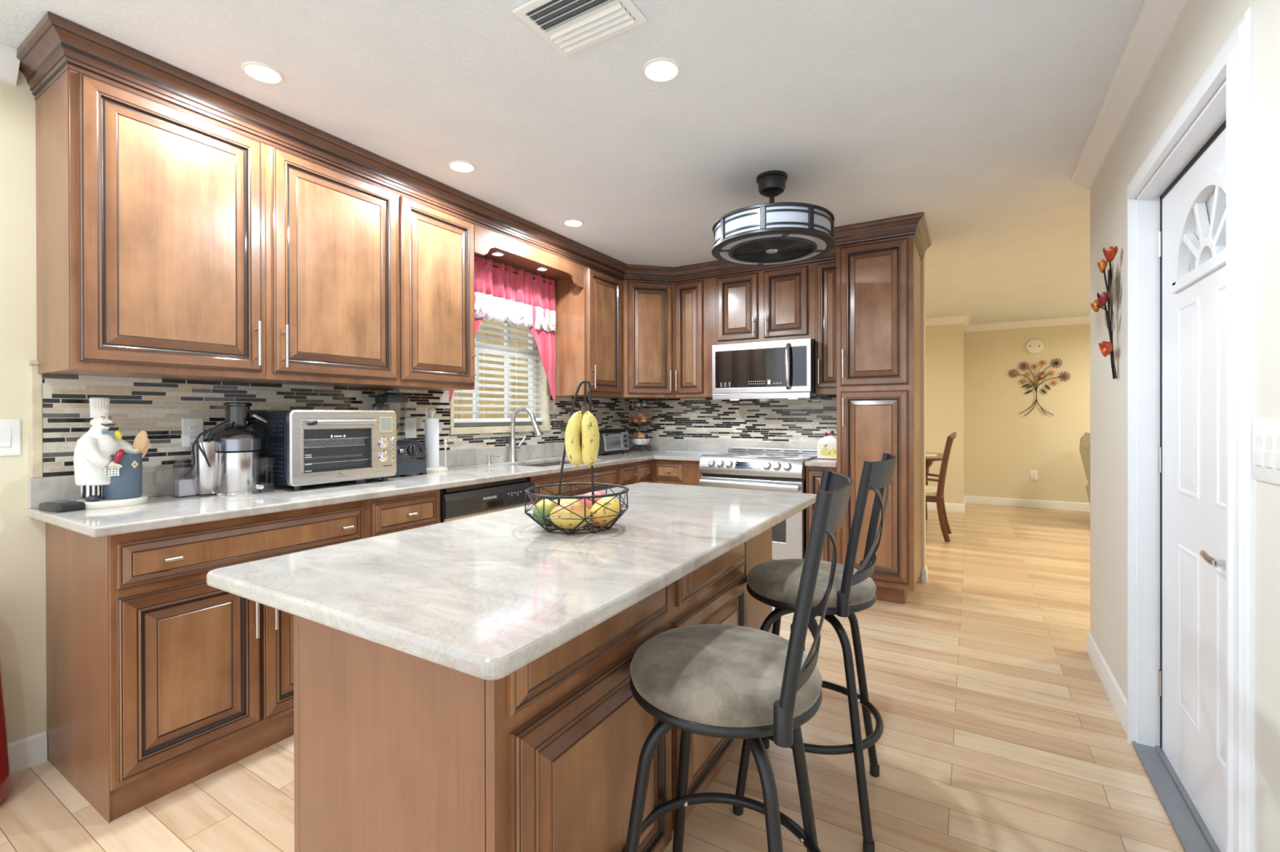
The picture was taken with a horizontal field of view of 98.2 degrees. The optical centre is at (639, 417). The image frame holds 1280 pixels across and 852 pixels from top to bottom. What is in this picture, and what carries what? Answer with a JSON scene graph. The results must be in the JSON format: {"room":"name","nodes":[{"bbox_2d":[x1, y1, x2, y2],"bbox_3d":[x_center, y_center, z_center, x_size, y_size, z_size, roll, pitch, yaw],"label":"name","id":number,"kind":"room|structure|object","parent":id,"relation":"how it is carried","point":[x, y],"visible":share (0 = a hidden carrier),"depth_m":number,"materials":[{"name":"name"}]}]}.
{"room":"kitchen","nodes":[
{"label":"kitchen","id":0,"kind":"room"},
{"bbox_2d":[0,70,547,743],"bbox_3d":[-1.562,-0.014,3.015,0.150,2.446,5.640,0,0,31],"label":"wall","id":1,"kind":"structure","parent":0,"point":[23,646],"depth_m":1.91,"materials":[{"name":"yellow paint"}]},
{"bbox_2d":[0,43,20,85],"bbox_3d":[-2.516,-1.182,1.210,0.074,0.094,1.570,0,0,31],"label":"trim","id":2,"kind":"structure","parent":1,"relation":"attached to","point":[9,63],"depth_m":1.86,"materials":[{"name":"white paint"}]},
{"bbox_2d":[0,419,21,456],"bbox_3d":[-2.153,0.070,1.875,0.010,0.125,0.078,0,0,31],"label":"light switch","id":3,"kind":"object","parent":1,"relation":"attached to","point":[10,429],"visible":1,"depth_m":1.89,"materials":[{"name":"white plastic"}]},
{"bbox_2d":[8,731,47,773],"bbox_3d":[-2.519,1.166,1.259,0.014,0.100,1.634,0,0,31],"label":"baseboard","id":4,"kind":"structure","parent":1,"relation":"attached to","point":[30,751],"depth_m":1.92,"materials":[{"name":"white paint"}]},
{"bbox_2d":[27,360,43,478],"bbox_3d":[-2.113,0.008,1.936,0.016,0.410,0.034,0,0,31],"label":"trim","id":5,"kind":"structure","parent":1,"relation":"attached to","point":[36,380],"depth_m":1.94,"materials":[{"name":"stone"}]},
{"bbox_2d":[35,68,266,382],"bbox_3d":[-1.797,-0.692,2.084,0.407,1.077,0.572,0,0,31],"label":"upper cabinet","id":6,"kind":"object","parent":1,"relation":"attached to","point":[150,215],"visible":0.94,"depth_m":1.92,"materials":[{"name":"brown wood"}]},
{"bbox_2d":[16,11,931,284],"bbox_3d":[-0.280,-1.179,3.451,4.718,0.122,1.883,0,0,-26],"label":"crown molding","id":7,"kind":"structure","parent":6,"relation":"attached to","point":[56,44],"depth_m":2.38,"materials":[{"name":"brown wood"}]},
{"bbox_2d":[231,144,397,387],"bbox_3d":[-1.494,-0.694,2.589,0.407,1.077,0.603,0,0,31],"label":"upper cabinet","id":8,"kind":"object","parent":1,"relation":"attached to","point":[331,235],"visible":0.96,"depth_m":2.46,"materials":[{"name":"brown wood"}]},
{"bbox_2d":[42,373,629,477],"bbox_3d":[-1.108,0.021,3.617,0.010,0.370,3.882,0,0,31],"label":"backsplash","id":9,"kind":"structure","parent":1,"relation":"attached to","point":[157,407],"depth_m":2.34,"materials":[{"name":"tile"}]},
{"bbox_2d":[182,418,204,447],"bbox_3d":[-1.874,0.066,2.322,0.008,0.120,0.075,0,0,31],"label":"wall outlet","id":10,"kind":"object","parent":9,"relation":"attached to","point":[191,428],"visible":0.78,"depth_m":2.31,"materials":[{"name":"white plastic"}]},
{"bbox_2d":[188,425,198,440],"bbox_3d":[-1.872,0.066,2.321,0.003,0.068,0.032,0,0,31],"label":"socket","id":11,"kind":"object","parent":10,"relation":"attached to","point":[193,429],"depth_m":2.32,"materials":[{"name":"grey plastic"}]},
{"bbox_2d":[404,417,416,438],"bbox_3d":[-1.333,0.063,3.224,0.008,0.120,0.075,0,0,31],"label":"wall outlet","id":12,"kind":"object","parent":9,"relation":"attached to","point":[410,423],"visible":1,"depth_m":3.22,"materials":[{"name":"white plastic"}]},
{"bbox_2d":[365,195,478,391],"bbox_3d":[-1.210,-0.696,3.062,0.407,1.077,0.498,0,0,31],"label":"upper cabinet","id":13,"kind":"object","parent":1,"relation":"attached to","point":[436,247],"visible":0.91,"depth_m":2.94,"materials":[{"name":"brown wood"}]},
{"bbox_2d":[453,323,537,426],"bbox_3d":[-1.054,-0.465,3.945,0.054,1.060,0.900,0,0,31],"label":"window","id":14,"kind":"structure","parent":1,"relation":"in","point":[531,379],"depth_m":4.06,"materials":[{"name":"white plastic"}]},
{"bbox_2d":[453,316,542,422],"bbox_3d":[-0.995,-0.478,3.910,0.068,1.030,0.880,0,0,31],"label":"window blind","id":15,"kind":"object","parent":14,"relation":"attached to","point":[486,324],"visible":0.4,"depth_m":3.94,"materials":[{"name":"white plastic"}]},
{"bbox_2d":[449,392,550,427],"bbox_3d":[-0.946,-0.051,3.882,0.014,0.232,0.956,0,0,31],"label":"trim","id":16,"kind":"structure","parent":1,"relation":"attached to","point":[451,403],"depth_m":3.49,"materials":[{"name":"stone"}]},
{"bbox_2d":[449,425,551,435],"bbox_3d":[-0.981,0.087,3.904,0.112,0.045,0.960,0,0,31],"label":"trim","id":17,"kind":"structure","parent":1,"relation":"attached to","point":[468,430],"depth_m":3.76,"materials":[{"name":"stone"}]},
{"bbox_2d":[448,255,555,404],"bbox_3d":[-0.931,-0.562,3.797,0.126,0.943,1.021,0,0,31],"label":"window curtain","id":18,"kind":"object","parent":1,"relation":"hanging from","point":[503,293],"visible":0.7,"depth_m":3.86,"materials":[{"name":"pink fabric"}]},
{"bbox_2d":[547,266,622,398],"bbox_3d":[-0.403,-0.701,4.407,0.407,1.077,0.533,0,0,31],"label":"upper cabinet","id":19,"kind":"object","parent":1,"relation":"attached to","point":[588,335],"visible":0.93,"depth_m":4.21,"materials":[{"name":"brown wood"}]},
{"bbox_2d":[474,224,583,288],"bbox_3d":[-0.835,-1.096,3.740,0.349,0.282,1.051,0,0,31],"label":"panel","id":20,"kind":"object","parent":19,"relation":"attached to","point":[517,255],"visible":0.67,"depth_m":3.65,"materials":[{"name":"brown wood"}]},
{"bbox_2d":[0,0,1144,324],"bbox_3d":[2.151,-1.288,3.336,6.190,0.080,10.020,0,0,31],"label":"ceiling","id":21,"kind":"structure","parent":0,"point":[977,117],"depth_m":2.19,"materials":[{"name":"paint"}]},
{"bbox_2d":[240,61,284,84],"bbox_3d":[-1.352,-1.232,1.987,0.127,0.006,0.127,0,0,31],"label":"recessed light","id":22,"kind":"object","parent":21,"relation":"in","point":[260,72],"visible":1,"depth_m":1.98,"materials":[{"name":"white plastic"}]},
{"bbox_2d":[447,160,475,173],"bbox_3d":[-0.880,-1.235,2.735,0.132,0.006,0.132,0,0,31],"label":"recessed light","id":23,"kind":"object","parent":21,"relation":"in","point":[462,166],"visible":1,"depth_m":2.73,"materials":[{"name":"white plastic"}]},
{"bbox_2d":[563,219,583,226],"bbox_3d":[-0.425,-1.239,3.541,0.132,0.006,0.132,0,0,31],"label":"recessed light","id":24,"kind":"object","parent":21,"relation":"in","point":[571,223],"visible":1,"depth_m":3.54,"materials":[{"name":"white plastic"}]},
{"bbox_2d":[512,0,647,57],"bbox_3d":[-0.182,-1.228,1.702,0.330,0.018,0.250,0,0,31],"label":"ceiling vent","id":25,"kind":"object","parent":21,"relation":"in","point":[570,27],"visible":1,"depth_m":1.71,"materials":[{"name":"metal"}]},
{"bbox_2d":[642,57,680,82],"bbox_3d":[0.076,-1.236,1.977,0.137,0.006,0.137,0,0,31],"label":"recessed light","id":26,"kind":"object","parent":21,"relation":"in","point":[658,69],"visible":1,"depth_m":1.97,"materials":[{"name":"white plastic"}]},
{"bbox_2d":[711,170,835,266],"bbox_3d":[0.683,-1.048,2.867,0.619,0.390,0.619,0,0,23],"label":"ceiling fan light","id":27,"kind":"object","parent":21,"relation":"hanging from","point":[772,233],"visible":1,"depth_m":2.71,"materials":[{"name":"black metal"}]},
{"bbox_2d":[728,236,817,263],"bbox_3d":[0.683,-0.870,2.867,0.448,0.026,0.448,0,0,31],"label":"fan grille","id":28,"kind":"object","parent":27,"relation":"attached to","point":[772,246],"depth_m":2.85,"materials":[{"name":"black metal"}]},
{"bbox_2d":[0,502,1184,851],"bbox_3d":[2.158,1.238,3.343,6.190,0.080,10.020,0,0,31],"label":"floor","id":29,"kind":"structure","parent":0,"point":[1002,732],"depth_m":1.94,"materials":[{"name":"brown wood"}]},
{"bbox_2d":[0,658,11,803],"bbox_3d":[-2.092,0.883,1.693,0.224,0.660,0.224,0,0,31],"label":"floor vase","id":30,"kind":"object","parent":29,"relation":"on","point":[5,764],"visible":1,"depth_m":1.74,"materials":[{"name":"ceramic"}]},
{"bbox_2d":[45,499,367,823],"bbox_3d":[-1.607,0.779,2.145,0.667,0.864,0.824,0,0,31],"label":"base cabinet","id":31,"kind":"object","parent":29,"relation":"on","point":[161,679],"visible":0.67,"depth_m":1.81,"materials":[{"name":"brown wood"}]},
{"bbox_2d":[367,489,439,537],"bbox_3d":[-1.298,0.777,2.660,0.667,0.864,0.375,0,0,31],"label":"base cabinet","id":32,"kind":"object","parent":29,"relation":"on","point":[390,514],"visible":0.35,"depth_m":2.48,"materials":[{"name":"brown wood"}]},
{"bbox_2d":[440,477,533,523],"bbox_3d":[-1.026,0.776,3.090,0.589,0.862,0.633,0,0,31],"label":"dishwasher","id":33,"kind":"object","parent":29,"relation":"on","point":[472,500],"visible":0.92,"depth_m":2.88,"materials":[{"name":"black plastic"}]},
{"bbox_2d":[293,527,772,851],"bbox_3d":[-0.117,0.776,1.686,0.636,0.864,1.459,0,0,31],"label":"kitchen island","id":34,"kind":"object","parent":29,"relation":"on","point":[395,751],"visible":0.56,"depth_m":1.08,"materials":[{"name":"brown wood"}]},
{"bbox_2d":[206,482,816,680],"bbox_3d":[-0.090,0.329,1.688,0.835,0.031,1.772,0,0,31],"label":"island countertop","id":35,"kind":"structure","parent":34,"relation":"on","point":[485,597],"depth_m":1.12,"materials":[{"name":"stone"}]},
{"bbox_2d":[524,380,629,534],"bbox_3d":[-0.176,0.105,1.562,0.293,0.418,0.293,0,0,31],"label":"fruit basket","id":36,"kind":"object","parent":35,"relation":"on","point":[560,484],"visible":0.82,"depth_m":1.52,"materials":[{"name":"black metal"}]},
{"bbox_2d":[533,498,557,525],"bbox_3d":[-0.262,0.268,1.556,0.079,0.074,0.088,0,0,31],"label":"mango","id":37,"kind":"object","parent":36,"relation":"in","point":[549,505],"visible":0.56,"depth_m":1.52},
{"bbox_2d":[550,502,592,528],"bbox_3d":[-0.187,0.269,1.510,0.106,0.072,0.084,0,0,31],"label":"mango","id":38,"kind":"object","parent":36,"relation":"in","point":[578,508],"visible":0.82,"depth_m":1.48,"materials":[{"name":"food"}]},
{"bbox_2d":[524,484,628,534],"bbox_3d":[-0.176,0.258,1.562,0.272,0.107,0.272,0,0,-37],"label":"wire bowl","id":39,"kind":"object","parent":36,"relation":"on","point":[544,518],"depth_m":1.49,"materials":[{"name":"black metal"}]},
{"bbox_2d":[564,404,599,466],"bbox_3d":[-0.160,0.052,1.537,0.097,0.171,0.067,0,0,-10],"label":"banana bunch","id":40,"kind":"object","parent":36,"relation":"hanging from","point":[584,421],"visible":1,"depth_m":1.52,"materials":[{"name":"food"}]},
{"bbox_2d":[577,491,605,510],"bbox_3d":[-0.132,0.253,1.617,0.098,0.072,0.077,0,0,31],"label":"mango","id":41,"kind":"object","parent":36,"relation":"in","point":[588,503],"visible":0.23,"depth_m":1.59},
{"bbox_2d":[589,497,622,526],"bbox_3d":[-0.094,0.263,1.542,0.083,0.081,0.087,0,0,31],"label":"mango","id":42,"kind":"object","parent":36,"relation":"in","point":[614,504],"visible":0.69,"depth_m":1.51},
{"bbox_2d":[528,464,617,504],"bbox_3d":[-0.635,0.772,3.765,0.667,0.864,0.917,0,0,31],"label":"base cabinet","id":43,"kind":"object","parent":29,"relation":"on","point":[606,474],"visible":0.09,"depth_m":3.58,"materials":[{"name":"brown wood"}]},
{"bbox_2d":[617,462,637,485],"bbox_3d":[-0.336,0.770,4.262,0.667,0.864,0.242,0,0,31],"label":"base cabinet","id":44,"kind":"object","parent":29,"relation":"on","point":[626,472],"visible":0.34,"depth_m":4.09,"materials":[{"name":"brown wood"}]},
{"bbox_2d":[635,459,702,485],"bbox_3d":[0.120,0.768,4.645,1.056,0.864,0.881,0,0,31],"label":"base cabinet","id":45,"kind":"object","parent":29,"relation":"on","point":[655,471],"visible":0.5,"depth_m":4.33,"materials":[{"name":"brown wood"}]},
{"bbox_2d":[27,438,732,537],"bbox_3d":[-0.667,0.274,3.338,1.052,0.136,3.928,0,0,31],"label":"countertop","id":46,"kind":"structure","parent":45,"relation":"on","point":[466,467],"depth_m":2.25,"materials":[{"name":"stone"}]},
{"bbox_2d":[38,500,85,512],"bbox_3d":[-1.969,0.304,1.920,0.144,0.028,0.124,0,0,22],"label":"calculator","id":47,"kind":"object","parent":46,"relation":"on","point":[60,506],"visible":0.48,"depth_m":1.87,"materials":[{"name":"black plastic"}]},
{"bbox_2d":[73,397,147,509],"bbox_3d":[-1.902,0.124,1.995,0.183,0.387,0.197,0,0,31],"label":"chef figurine","id":48,"kind":"object","parent":46,"relation":"on","point":[108,470],"visible":1,"depth_m":1.95,"materials":[{"name":"beige ceramic"}]},
{"bbox_2d":[101,466,119,476],"bbox_3d":[-1.861,0.187,1.946,0.028,0.040,0.040,0,0,31],"label":"towel","id":49,"kind":"object","parent":48,"relation":"hanging from","point":[106,471],"depth_m":1.94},
{"bbox_2d":[101,453,142,499],"bbox_3d":[-1.882,0.213,2.012,0.114,0.159,0.114,0,0,31],"label":"pot","id":50,"kind":"object","parent":48,"relation":"on","point":[124,482],"depth_m":1.97,"materials":[{"name":"blue ceramic"}]},
{"bbox_2d":[133,430,147,453],"bbox_3d":[-1.856,0.151,2.043,0.012,0.202,0.065,0,0,31],"label":"wooden spoon","id":51,"kind":"object","parent":48,"relation":"in","point":[140,440],"visible":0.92,"depth_m":2.05,"materials":[{"name":"brown wood"}]},
{"bbox_2d":[172,457,199,497],"bbox_3d":[-1.818,0.240,2.219,0.060,0.152,0.072,0,0,31],"label":"plastic container","id":52,"kind":"object","parent":46,"relation":"on","point":[184,487],"visible":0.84,"depth_m":2.20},
{"bbox_2d":[184,402,273,495],"bbox_3d":[-1.689,0.128,2.314,0.292,0.376,0.212,0,0,-20],"label":"juicer","id":53,"kind":"object","parent":46,"relation":"on","point":[222,466],"visible":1,"depth_m":2.25,"materials":[{"name":"metal"}]},
{"bbox_2d":[213,436,262,452],"bbox_3d":[-1.686,0.114,2.323,0.183,0.056,0.166,0,0,31],"label":"bowl","id":54,"kind":"object","parent":53,"relation":"on","point":[234,444],"depth_m":2.26,"materials":[{"name":"metal"}]},
{"bbox_2d":[252,409,396,491],"bbox_3d":[-1.461,0.142,2.609,0.392,0.345,0.502,0,0,31],"label":"toaster oven","id":55,"kind":"object","parent":46,"relation":"on","point":[304,447],"visible":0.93,"depth_m":2.47,"materials":[{"name":"metal"}]},
{"bbox_2d":[305,435,345,471],"bbox_3d":[-1.387,0.156,2.447,0.002,0.155,0.180,0,0,31],"label":"print","id":56,"kind":"object","parent":55,"relation":"attached to","point":[341,470],"depth_m":2.47},
{"bbox_2d":[303,453,361,459],"bbox_3d":[-1.456,0.180,2.540,0.160,0.016,0.288,0,0,31],"label":"baking tray","id":57,"kind":"object","parent":55,"relation":"on","point":[314,456],"depth_m":2.50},
{"bbox_2d":[303,436,370,448],"bbox_3d":[-1.448,0.115,2.554,0.184,0.038,0.330,0,0,31],"label":"basket","id":58,"kind":"object","parent":55,"relation":"on","point":[308,442],"depth_m":2.51,"materials":[{"name":"silver metal"}]},
{"bbox_2d":[374,389,426,477],"bbox_3d":[-1.302,0.082,2.983,0.250,0.462,0.229,0,0,31],"label":"blender","id":59,"kind":"object","parent":46,"relation":"on","point":[411,454],"visible":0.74,"depth_m":2.94,"materials":[{"name":"grey plastic"}]},
{"bbox_2d":[424,407,448,472],"bbox_3d":[-1.201,0.128,3.199,0.176,0.368,0.176,0,0,31],"label":"paper towel holder","id":60,"kind":"object","parent":46,"relation":"on","point":[431,425],"visible":0.93,"depth_m":3.17,"materials":[{"name":"paper"}]},
{"bbox_2d":[508,407,542,462],"bbox_3d":[-0.780,0.120,3.832,0.261,0.380,0.134,0,0,31],"label":"kitchen faucet","id":61,"kind":"object","parent":46,"relation":"on","point":[513,447],"visible":1,"depth_m":3.83,"materials":[{"name":"silver metal"}]},
{"bbox_2d":[526,462,570,480],"bbox_3d":[-0.603,0.435,3.830,0.435,0.187,0.700,0,0,31],"label":"sink","id":62,"kind":"object","parent":46,"relation":"in","point":[555,463],"visible":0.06,"depth_m":4.10,"materials":[{"name":"metal"}]},
{"bbox_2d":[579,428,629,455],"bbox_3d":[-0.291,0.204,4.598,0.270,0.205,0.400,0,0,31],"label":"toaster oven","id":63,"kind":"object","parent":46,"relation":"on","point":[611,440],"visible":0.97,"depth_m":4.50,"materials":[{"name":"black metal"}]},
{"bbox_2d":[628,400,652,452],"bbox_3d":[-0.012,0.077,4.964,0.234,0.454,0.227,0,0,31],"label":"basket","id":64,"kind":"object","parent":46,"relation":"on","point":[639,400],"visible":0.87,"depth_m":4.90,"materials":[{"name":"black metal"}]},
{"bbox_2d":[629,438,650,444],"bbox_3d":[-0.002,0.218,4.955,0.194,0.054,0.194,0,0,31],"label":"paper liner","id":65,"kind":"object","parent":64,"relation":"in","point":[634,442],"visible":0.91,"depth_m":4.88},
{"bbox_2d":[631,402,648,408],"bbox_3d":[-0.002,-0.104,4.954,0.162,0.052,0.162,0,0,31],"label":"wire bowl","id":66,"kind":"object","parent":64,"relation":"on","point":[631,402],"depth_m":4.90,"materials":[{"name":"black metal"}]},
{"bbox_2d":[629,417,650,426],"bbox_3d":[-0.002,0.044,4.954,0.202,0.069,0.202,0,0,31],"label":"wire bowl","id":67,"kind":"object","parent":64,"relation":"on","point":[629,418],"depth_m":4.89,"materials":[{"name":"black metal"}]},
{"bbox_2d":[628,436,651,445],"bbox_3d":[-0.002,0.215,4.955,0.206,0.067,0.206,0,0,31],"label":"wire bowl","id":68,"kind":"object","parent":64,"relation":"on","point":[646,437],"depth_m":4.88,"materials":[{"name":"black metal"}]},
{"bbox_2d":[622,469,853,851],"bbox_3d":[0.194,0.665,1.164,0.474,1.087,0.437,0,0,20],"label":"bar stool","id":69,"kind":"object","parent":29,"relation":"on","point":[717,681],"visible":1,"depth_m":1.05,"materials":[{"name":"fabric"}]},
{"bbox_2d":[698,447,817,560],"bbox_3d":[0.933,0.727,4.228,0.775,0.945,0.699,0,0,31],"label":"range","id":70,"kind":"object","parent":29,"relation":"on","point":[772,469],"visible":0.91,"depth_m":3.91,"materials":[{"name":"silver metal"}]},
{"bbox_2d":[707,451,817,461],"bbox_3d":[0.952,0.295,4.261,0.775,0.016,0.560,0,0,31],"label":"cooktop","id":71,"kind":"object","parent":70,"relation":"in","point":[807,455],"depth_m":4.27,"materials":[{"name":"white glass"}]},
{"bbox_2d":[733,453,897,851],"bbox_3d":[0.560,0.663,1.768,0.474,1.087,0.437,0,0,31],"label":"bar stool","id":72,"kind":"object","parent":29,"relation":"on","point":[775,584],"visible":0.72,"depth_m":1.63,"materials":[{"name":"metal"}]},
{"bbox_2d":[805,466,836,562],"bbox_3d":[1.381,0.767,4.013,0.210,0.864,0.666,0,0,31],"label":"base cabinet","id":73,"kind":"object","parent":29,"relation":"on","point":[813,474],"visible":0.19,"depth_m":3.79,"materials":[{"name":"brown wood"}]},
{"bbox_2d":[731,440,836,467],"bbox_3d":[1.050,0.267,4.219,0.987,0.136,0.650,0,0,31],"label":"countertop","id":74,"kind":"structure","parent":73,"relation":"on","point":[817,462],"depth_m":4.47,"materials":[{"name":"stone"}]},
{"bbox_2d":[817,430,836,459],"bbox_3d":[1.385,0.200,4.040,0.156,0.207,0.142,0,0,31],"label":"canister","id":75,"kind":"object","parent":74,"relation":"on","point":[826,446],"visible":0.8,"depth_m":3.99,"materials":[{"name":"beige ceramic"}]},
{"bbox_2d":[835,236,922,604],"bbox_3d":[1.659,-0.022,3.823,0.463,2.442,0.701,0,0,31],"label":"pantry cabinet","id":76,"kind":"object","parent":29,"relation":"on","point":[879,284],"visible":0.89,"depth_m":3.54,"materials":[{"name":"brown wood"}]},
{"bbox_2d":[925,452,943,519],"bbox_3d":[2.619,0.807,6.493,1.660,0.765,1.020,0,0,31],"label":"dining table","id":77,"kind":"object","parent":29,"relation":"on","point":[929,460],"visible":0.16,"depth_m":5.83,"materials":[{"name":"brown wood"}]},
{"bbox_2d":[925,431,956,542],"bbox_3d":[2.842,0.663,5.519,0.543,1.045,0.532,0,0,31],"label":"dining chair","id":78,"kind":"object","parent":29,"relation":"on","point":[934,494],"visible":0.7,"depth_m":5.26,"materials":[{"name":"brown wood"}]},
{"bbox_2d":[1079,435,1090,506],"bbox_3d":[5.417,0.685,5.898,1.060,0.998,1.220,0,0,31],"label":"recliner sofa","id":79,"kind":"object","parent":29,"relation":"on","point":[1085,452],"visible":0.04,"depth_m":6.33,"materials":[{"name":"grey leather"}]},
{"bbox_2d":[1080,431,1090,447],"bbox_3d":[5.086,0.239,6.095,0.308,0.170,0.500,0,0,31],"label":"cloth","id":80,"kind":"object","parent":79,"relation":"on","point":[1086,442],"visible":0.35,"depth_m":6.17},
{"bbox_2d":[917,254,925,582],"bbox_3d":[1.002,-0.025,4.696,2.518,2.446,0.120,0,0,31],"label":"wall","id":81,"kind":"structure","parent":0,"point":[923,300],"depth_m":4.00,"materials":[{"name":"yellow paint"}]},
{"bbox_2d":[593,280,681,399],"bbox_3d":[0.013,-0.704,4.844,0.669,1.077,0.639,0,0,31],"label":"upper cabinet","id":82,"kind":"object","parent":81,"relation":"attached to","point":[648,308],"visible":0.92,"depth_m":4.60,"materials":[{"name":"brown wood"}]},
{"bbox_2d":[675,278,715,398],"bbox_3d":[0.523,-0.704,4.688,0.372,1.077,0.380,0,0,31],"label":"upper cabinet","id":83,"kind":"object","parent":81,"relation":"attached to","point":[695,301],"visible":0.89,"depth_m":4.56,"materials":[{"name":"brown wood"}]},
{"bbox_2d":[628,395,836,442],"bbox_3d":[0.768,0.013,4.761,2.029,0.370,0.010,0,0,31],"label":"backsplash","id":84,"kind":"structure","parent":81,"relation":"attached to","point":[799,420],"depth_m":4.71,"materials":[{"name":"tile"}]},
{"bbox_2d":[715,264,815,345],"bbox_3d":[1.020,-0.908,4.390,0.785,0.670,0.380,0,0,31],"label":"upper cabinet","id":85,"kind":"object","parent":81,"relation":"attached to","point":[778,304],"visible":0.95,"depth_m":4.24,"materials":[{"name":"brown wood"}]},
{"bbox_2d":[711,337,828,399],"bbox_3d":[1.026,-0.349,4.306,0.840,0.434,0.497,0,0,31],"label":"microwave","id":86,"kind":"object","parent":85,"relation":"attached to","point":[775,369],"visible":0.99,"depth_m":4.13,"materials":[{"name":"silver metal"}]},
{"bbox_2d":[815,261,836,395],"bbox_3d":[1.449,-0.705,4.133,0.213,1.077,0.380,0,0,31],"label":"upper cabinet","id":87,"kind":"object","parent":81,"relation":"attached to","point":[825,273],"visible":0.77,"depth_m":4.02,"materials":[{"name":"brown wood"}]},
{"bbox_2d":[925,323,964,504],"bbox_3d":[3.022,-0.039,8.014,2.868,2.446,0.870,0,0,31],"label":"wall","id":88,"kind":"structure","parent":0,"point":[944,344],"depth_m":7.00,"materials":[{"name":"yellow paint"}]},
{"bbox_2d":[925,314,1089,332],"bbox_3d":[4.425,-1.215,7.125,5.990,0.094,0.944,0,0,31],"label":"trim","id":89,"kind":"structure","parent":88,"relation":"attached to","point":[959,319],"depth_m":7.12,"materials":[{"name":"white paint"}]},
{"bbox_2d":[926,495,1090,512],"bbox_3d":[4.446,1.133,7.156,5.990,0.100,0.884,0,0,31],"label":"baseboard","id":90,"kind":"structure","parent":88,"relation":"attached to","point":[967,499],"depth_m":7.18,"materials":[{"name":"white paint"}]},
{"bbox_2d":[964,324,1090,502],"bbox_3d":[4.702,-0.042,7.584,6.190,2.446,0.120,0,0,31],"label":"wall","id":91,"kind":"structure","parent":0,"point":[1002,445],"depth_m":7.29,"materials":[{"name":"yellow paint"}]},
{"bbox_2d":[1025,338,1044,354],"bbox_3d":[5.144,-0.924,7.223,0.196,0.196,0.036,0,0,31],"label":"smoke detector","id":92,"kind":"object","parent":91,"relation":"attached to","point":[1033,346],"visible":1,"depth_m":7.21,"materials":[{"name":"white plastic"}]},
{"bbox_2d":[1008,358,1071,416],"bbox_3d":[5.180,-0.384,7.192,0.665,0.743,0.014,0,0,31],"label":"flowers","id":93,"kind":"object","parent":91,"relation":"attached to","point":[1024,366],"visible":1,"depth_m":7.20,"materials":[{"name":"brown metal"}]},
{"bbox_2d":[1089,0,1279,851],"bbox_3d":[1.154,-0.015,0.798,0.130,2.446,4.633,0,0,31],"label":"wall","id":94,"kind":"structure","parent":0,"point":[1203,28],"depth_m":1.51,"materials":[{"name":"grey paint"}]},
{"bbox_2d":[1090,245,1118,378],"bbox_3d":[1.932,-0.421,2.301,0.068,0.527,0.241,0,0,31],"label":"tulips","id":95,"kind":"object","parent":94,"relation":"attached to","point":[1106,348],"visible":1,"depth_m":2.28,"materials":[{"name":"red metal"}]},
{"bbox_2d":[1090,298,1100,312],"bbox_3d":[1.972,-0.480,2.395,0.038,0.056,0.037,0,0,31],"label":"flower","id":96,"kind":"object","parent":95,"relation":"on","point":[1095,306],"depth_m":2.38,"materials":[{"name":"orange metal"}]},
{"bbox_2d":[1097,258,1107,273],"bbox_3d":[1.971,-0.642,2.360,0.034,0.057,0.032,0,0,31],"label":"flower","id":97,"kind":"object","parent":95,"relation":"on","point":[1102,265],"depth_m":2.35,"materials":[{"name":"orange metal"}]},
{"bbox_2d":[1097,291,1109,306],"bbox_3d":[1.895,-0.483,2.266,0.040,0.062,0.040,0,0,31],"label":"flower","id":98,"kind":"object","parent":95,"relation":"on","point":[1102,299],"depth_m":2.26,"materials":[{"name":"red metal"}]},
{"bbox_2d":[1102,245,1118,262],"bbox_3d":[1.884,-0.653,2.217,0.046,0.063,0.046,0,0,-9],"label":"flower","id":99,"kind":"object","parent":95,"relation":"on","point":[1111,252],"depth_m":2.21,"materials":[{"name":"orange metal"}]},
{"bbox_2d":[1086,632,1127,733],"bbox_3d":[2.130,1.151,2.436,0.144,0.100,0.857,0,0,31],"label":"baseboard","id":100,"kind":"structure","parent":94,"relation":"attached to","point":[1119,703],"depth_m":2.38,"materials":[{"name":"white paint"}]},
{"bbox_2d":[1069,0,1190,191],"bbox_3d":[1.139,-1.190,0.846,0.204,0.094,4.707,0,0,31],"label":"trim","id":101,"kind":"structure","parent":94,"relation":"attached to","point":[1157,20],"depth_m":1.95,"materials":[{"name":"white paint"}]},
{"bbox_2d":[1126,5,1254,851],"bbox_3d":[1.622,0.164,1.613,0.137,2.080,1.070,0,0,31],"label":"door","id":102,"kind":"structure","parent":94,"relation":"in","point":[1190,580],"depth_m":1.64,"materials":[{"name":"white wood"}]},
{"bbox_2d":[1171,170,1226,293],"bbox_3d":[1.636,-0.549,1.590,0.034,0.281,0.564,0,0,31],"label":"fan light","id":103,"kind":"object","parent":102,"relation":"attached to","point":[1200,215],"depth_m":1.64,"materials":[{"name":"white glass"}]},
{"bbox_2d":[1253,420,1279,485],"bbox_3d":[1.255,0.070,1.102,0.010,0.125,0.165,0,0,31],"label":"light switch","id":104,"kind":"object","parent":94,"relation":"attached to","point":[1266,433],"visible":1,"depth_m":1.11,"materials":[{"name":"white plastic"}]},
{"label":"outside","id":105,"kind":"structure","parent":0,"visible":0},
{"bbox_2d":[453,319,528,418],"bbox_3d":[-1.766,-0.260,6.437,0.100,3.080,6.500,0,0,31],"label":"fence","id":106,"kind":"object","parent":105,"point":[487,362],"visible":0.02,"depth_m":6.48,"materials":[{"name":"wood"}]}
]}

